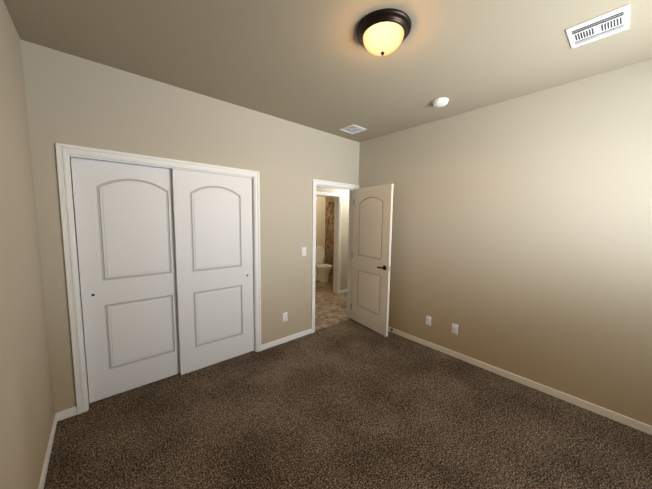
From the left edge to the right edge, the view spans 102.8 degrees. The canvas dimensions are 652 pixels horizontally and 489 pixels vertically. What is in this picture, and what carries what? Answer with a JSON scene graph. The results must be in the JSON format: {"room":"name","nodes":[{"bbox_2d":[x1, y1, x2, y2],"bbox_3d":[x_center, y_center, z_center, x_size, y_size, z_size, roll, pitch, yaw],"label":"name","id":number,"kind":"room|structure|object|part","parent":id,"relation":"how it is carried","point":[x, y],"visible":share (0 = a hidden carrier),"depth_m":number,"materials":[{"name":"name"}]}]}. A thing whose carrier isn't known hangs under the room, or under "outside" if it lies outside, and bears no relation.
{"room":"empty bedroom","nodes":[
{"label":"empty bedroom","id":0,"kind":"room"},
{"bbox_2d":[0,0,53,488],"bbox_3d":[-0.882,0.172,0.422,0.130,2.790,4.001,-4,7,-41],"label":"wall","id":1,"kind":"structure","parent":0,"point":[26,408],"depth_m":1.40,"materials":[{"name":"beige paint"}]},
{"bbox_2d":[38,412,59,488],"bbox_3d":[-0.844,1.473,0.594,0.016,0.068,3.747,-4,7,-41],"label":"baseboard","id":2,"kind":"structure","parent":1,"relation":"attached to","point":[56,418],"depth_m":1.68,"materials":[{"name":"white wood"}]},
{"bbox_2d":[70,158,86,367],"bbox_3d":[-1.678,-0.067,2.832,2.020,2.790,0.700,-4,7,-41],"label":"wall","id":3,"kind":"structure","parent":0,"point":[78,260],"depth_m":2.56,"materials":[{"name":"beige paint"}]},
{"bbox_2d":[87,351,254,407],"bbox_3d":[-1.634,1.304,2.890,1.860,0.050,0.730,-4,7,-41],"label":"floor","id":4,"kind":"structure","parent":0,"point":[125,393],"depth_m":2.41,"materials":[{"name":"carpet"}]},
{"bbox_2d":[20,39,359,413],"bbox_3d":[0.240,-0.147,3.944,6.200,2.790,0.130,-4,7,-41],"label":"wall","id":5,"kind":"structure","parent":0,"point":[75,100],"depth_m":2.34,"materials":[{"name":"beige paint"}]},
{"bbox_2d":[71,157,179,402],"bbox_3d":[-1.683,0.310,2.351,0.775,2.005,0.039,-4,7,-41],"label":"sliding closet door","id":6,"kind":"structure","parent":5,"relation":"in","point":[124,216],"depth_m":2.27,"materials":[{"name":"white wood"}]},
{"bbox_2d":[55,143,260,414],"bbox_3d":[-1.404,0.264,2.541,1.595,2.098,0.148,-4,7,-41],"label":"trim","id":7,"kind":"structure","parent":5,"relation":"attached to","point":[64,152],"depth_m":2.06,"materials":[{"name":"white wood"}]},
{"bbox_2d":[69,155,252,177],"bbox_3d":[-1.402,-0.710,2.461,1.460,0.008,0.096,-4,7,-41],"label":"trim","id":8,"kind":"structure","parent":5,"relation":"attached to","point":[108,160],"depth_m":2.24,"materials":[{"name":"white wood"}]},
{"bbox_2d":[172,169,253,374],"bbox_3d":[-1.143,0.279,2.757,0.775,2.005,0.039,-4,7,-41],"label":"sliding closet door","id":9,"kind":"structure","parent":5,"relation":"in","point":[213,230],"depth_m":2.71,"materials":[{"name":"white wood"}]},
{"bbox_2d":[283,312,287,321],"bbox_3d":[-0.518,0.918,3.304,0.070,0.115,0.009,-4,7,-41],"label":"outlet","id":10,"kind":"object","parent":5,"relation":"attached to","point":[285,316],"visible":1,"depth_m":3.30,"materials":[{"name":"white plastic"}]},
{"bbox_2d":[261,329,311,350],"bbox_3d":[-0.489,1.216,3.358,0.782,0.068,0.012,-4,7,-41],"label":"baseboard","id":11,"kind":"structure","parent":5,"relation":"attached to","point":[268,345],"depth_m":3.33,"materials":[{"name":"white wood"}]},
{"bbox_2d":[302,247,305,255],"bbox_3d":[-0.287,0.092,3.417,0.070,0.115,0.009,-4,7,-41],"label":"switch plate","id":12,"kind":"object","parent":5,"relation":"attached to","point":[303,251],"visible":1,"depth_m":3.41,"materials":[{"name":"white plastic"}]},
{"bbox_2d":[311,179,358,332],"bbox_3d":[0.110,0.158,3.851,0.901,2.103,0.148,-4,7,-41],"label":"door frame","id":13,"kind":"structure","parent":5,"relation":"attached to","point":[315,182],"depth_m":3.65,"materials":[{"name":"white wood"}]},
{"bbox_2d":[350,184,393,336],"bbox_3d":[0.626,0.200,3.735,0.149,2.025,0.771,-3,6,-33],"label":"bedroom door","id":14,"kind":"structure","parent":13,"relation":"attached to","point":[371,245],"depth_m":3.66,"materials":[{"name":"beige wood"}]},
{"bbox_2d":[316,196,325,263],"bbox_3d":[-0.478,-0.436,6.894,3.400,2.790,0.130,-4,7,-41],"label":"wall","id":15,"kind":"structure","parent":0,"point":[320,217],"depth_m":7.08,"materials":[{"name":"beige paint"}]},
{"bbox_2d":[3,0,651,141],"bbox_3d":[0.640,-1.549,3.371,6.460,0.120,6.710,-4,7,-41],"label":"ceiling","id":16,"kind":"structure","parent":0,"point":[315,64],"depth_m":1.80,"materials":[{"name":"beige paint"}]},
{"bbox_2d":[340,124,366,133],"bbox_3d":[0.351,-1.488,3.370,0.250,0.008,0.250,-4,7,-41],"label":"ceiling vent","id":17,"kind":"object","parent":16,"relation":"in","point":[352,129],"visible":1,"depth_m":3.37,"materials":[{"name":"white plastic"}]},
{"bbox_2d":[356,8,411,56],"bbox_3d":[0.353,-1.247,1.614,0.332,0.156,0.332,-4,7,-41],"label":"ceiling light","id":18,"kind":"object","parent":16,"relation":"attached to","point":[383,32],"visible":1,"depth_m":1.53,"materials":[{"name":"yellow glass"}]},
{"bbox_3d":[0.353,-1.242,1.615,0.248,0.090,0.248,-4,7,-41],"label":"glass","id":19,"kind":"part","parent":18,"relation":"part of","materials":[{"name":"glass"}]},
{"bbox_2d":[432,97,448,107],"bbox_3d":[1.119,-1.382,2.550,0.148,0.044,0.148,-4,7,-41],"label":"smoke detector","id":20,"kind":"object","parent":16,"relation":"attached to","point":[439,102],"visible":1,"depth_m":2.51,"materials":[{"name":"white plastic"}]},
{"bbox_2d":[566,4,629,48],"bbox_3d":[1.638,-1.300,1.571,0.262,0.008,0.255,-4,7,-41],"label":"ceiling vent","id":21,"kind":"object","parent":16,"relation":"in","point":[603,26],"visible":1,"depth_m":1.55,"materials":[{"name":"white plastic"}]},
{"bbox_2d":[316,186,348,289],"bbox_3d":[0.160,-0.286,5.403,4.400,2.790,0.130,-4,7,-41],"label":"wall","id":22,"kind":"structure","parent":0,"point":[344,239],"depth_m":5.53,"materials":[{"name":"beige paint"}]},
{"bbox_2d":[316,191,341,293],"bbox_3d":[-0.072,0.025,5.222,0.891,2.103,0.148,-4,7,-41],"label":"door frame","id":23,"kind":"structure","parent":22,"relation":"attached to","point":[337,241],"depth_m":5.45,"materials":[{"name":"white wood"}]},
{"bbox_2d":[315,275,350,330],"bbox_3d":[0.045,1.058,5.719,4.300,0.050,2.819,-4,7,-41],"label":"floor","id":24,"kind":"structure","parent":0,"point":[330,307],"depth_m":4.78,"materials":[{"name":"brown tile"}]},
{"bbox_2d":[315,246,331,282],"bbox_3d":[-0.129,0.488,6.687,0.456,0.898,0.710,-4,7,-41],"label":"toilet","id":25,"kind":"object","parent":24,"relation":"on","point":[322,270],"visible":0.77,"depth_m":6.64,"materials":[{"name":"white ceramic"}]},
{"bbox_2d":[44,319,651,488],"bbox_3d":[0.417,1.444,1.704,3.374,0.050,3.761,-4,7,-41],"label":"floor carpet","id":26,"kind":"object","parent":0,"point":[350,404],"visible":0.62,"depth_m":1.94,"materials":[{"name":"brown carpet"}]},
{"bbox_2d":[359,59,651,425],"bbox_3d":[1.807,-0.004,2.663,0.130,2.790,3.871,-4,7,-41],"label":"wall","id":27,"kind":"structure","parent":0,"point":[521,243],"depth_m":2.39,"materials":[{"name":"beige paint"}]},
{"bbox_2d":[426,315,430,325],"bbox_3d":[1.277,0.948,3.245,0.009,0.115,0.070,-4,7,-41],"label":"electrical outlet plate","id":28,"kind":"object","parent":27,"relation":"attached to","point":[428,320],"visible":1,"depth_m":3.24,"materials":[{"name":"white plastic"}]},
{"bbox_2d":[451,323,457,334],"bbox_3d":[1.484,0.974,3.006,0.012,0.115,0.070,-4,7,-41],"label":"electrical outlet plate","id":29,"kind":"object","parent":27,"relation":"attached to","point":[454,330],"visible":1,"depth_m":3.00,"materials":[{"name":"white plastic"}]},
{"bbox_2d":[388,326,651,434],"bbox_3d":[1.694,1.299,2.790,0.012,0.068,3.741,-4,7,-41],"label":"baseboard","id":30,"kind":"structure","parent":27,"relation":"attached to","point":[623,419],"depth_m":2.43,"materials":[{"name":"beige wood"}]},
{"bbox_3d":[1.743,-0.419,7.030,0.130,2.790,2.839,-4,7,-41],"label":"wall","id":31,"kind":"structure","parent":0,"visible":0},
{"bbox_2d":[325,197,334,274],"bbox_3d":[0.400,-0.269,7.583,1.110,2.250,0.012,-4,7,-41],"label":"shower wall tile","id":32,"kind":"structure","parent":31,"relation":"attached to","point":[329,247],"depth_m":7.30,"materials":[{"name":"brown tile"}]}
]}

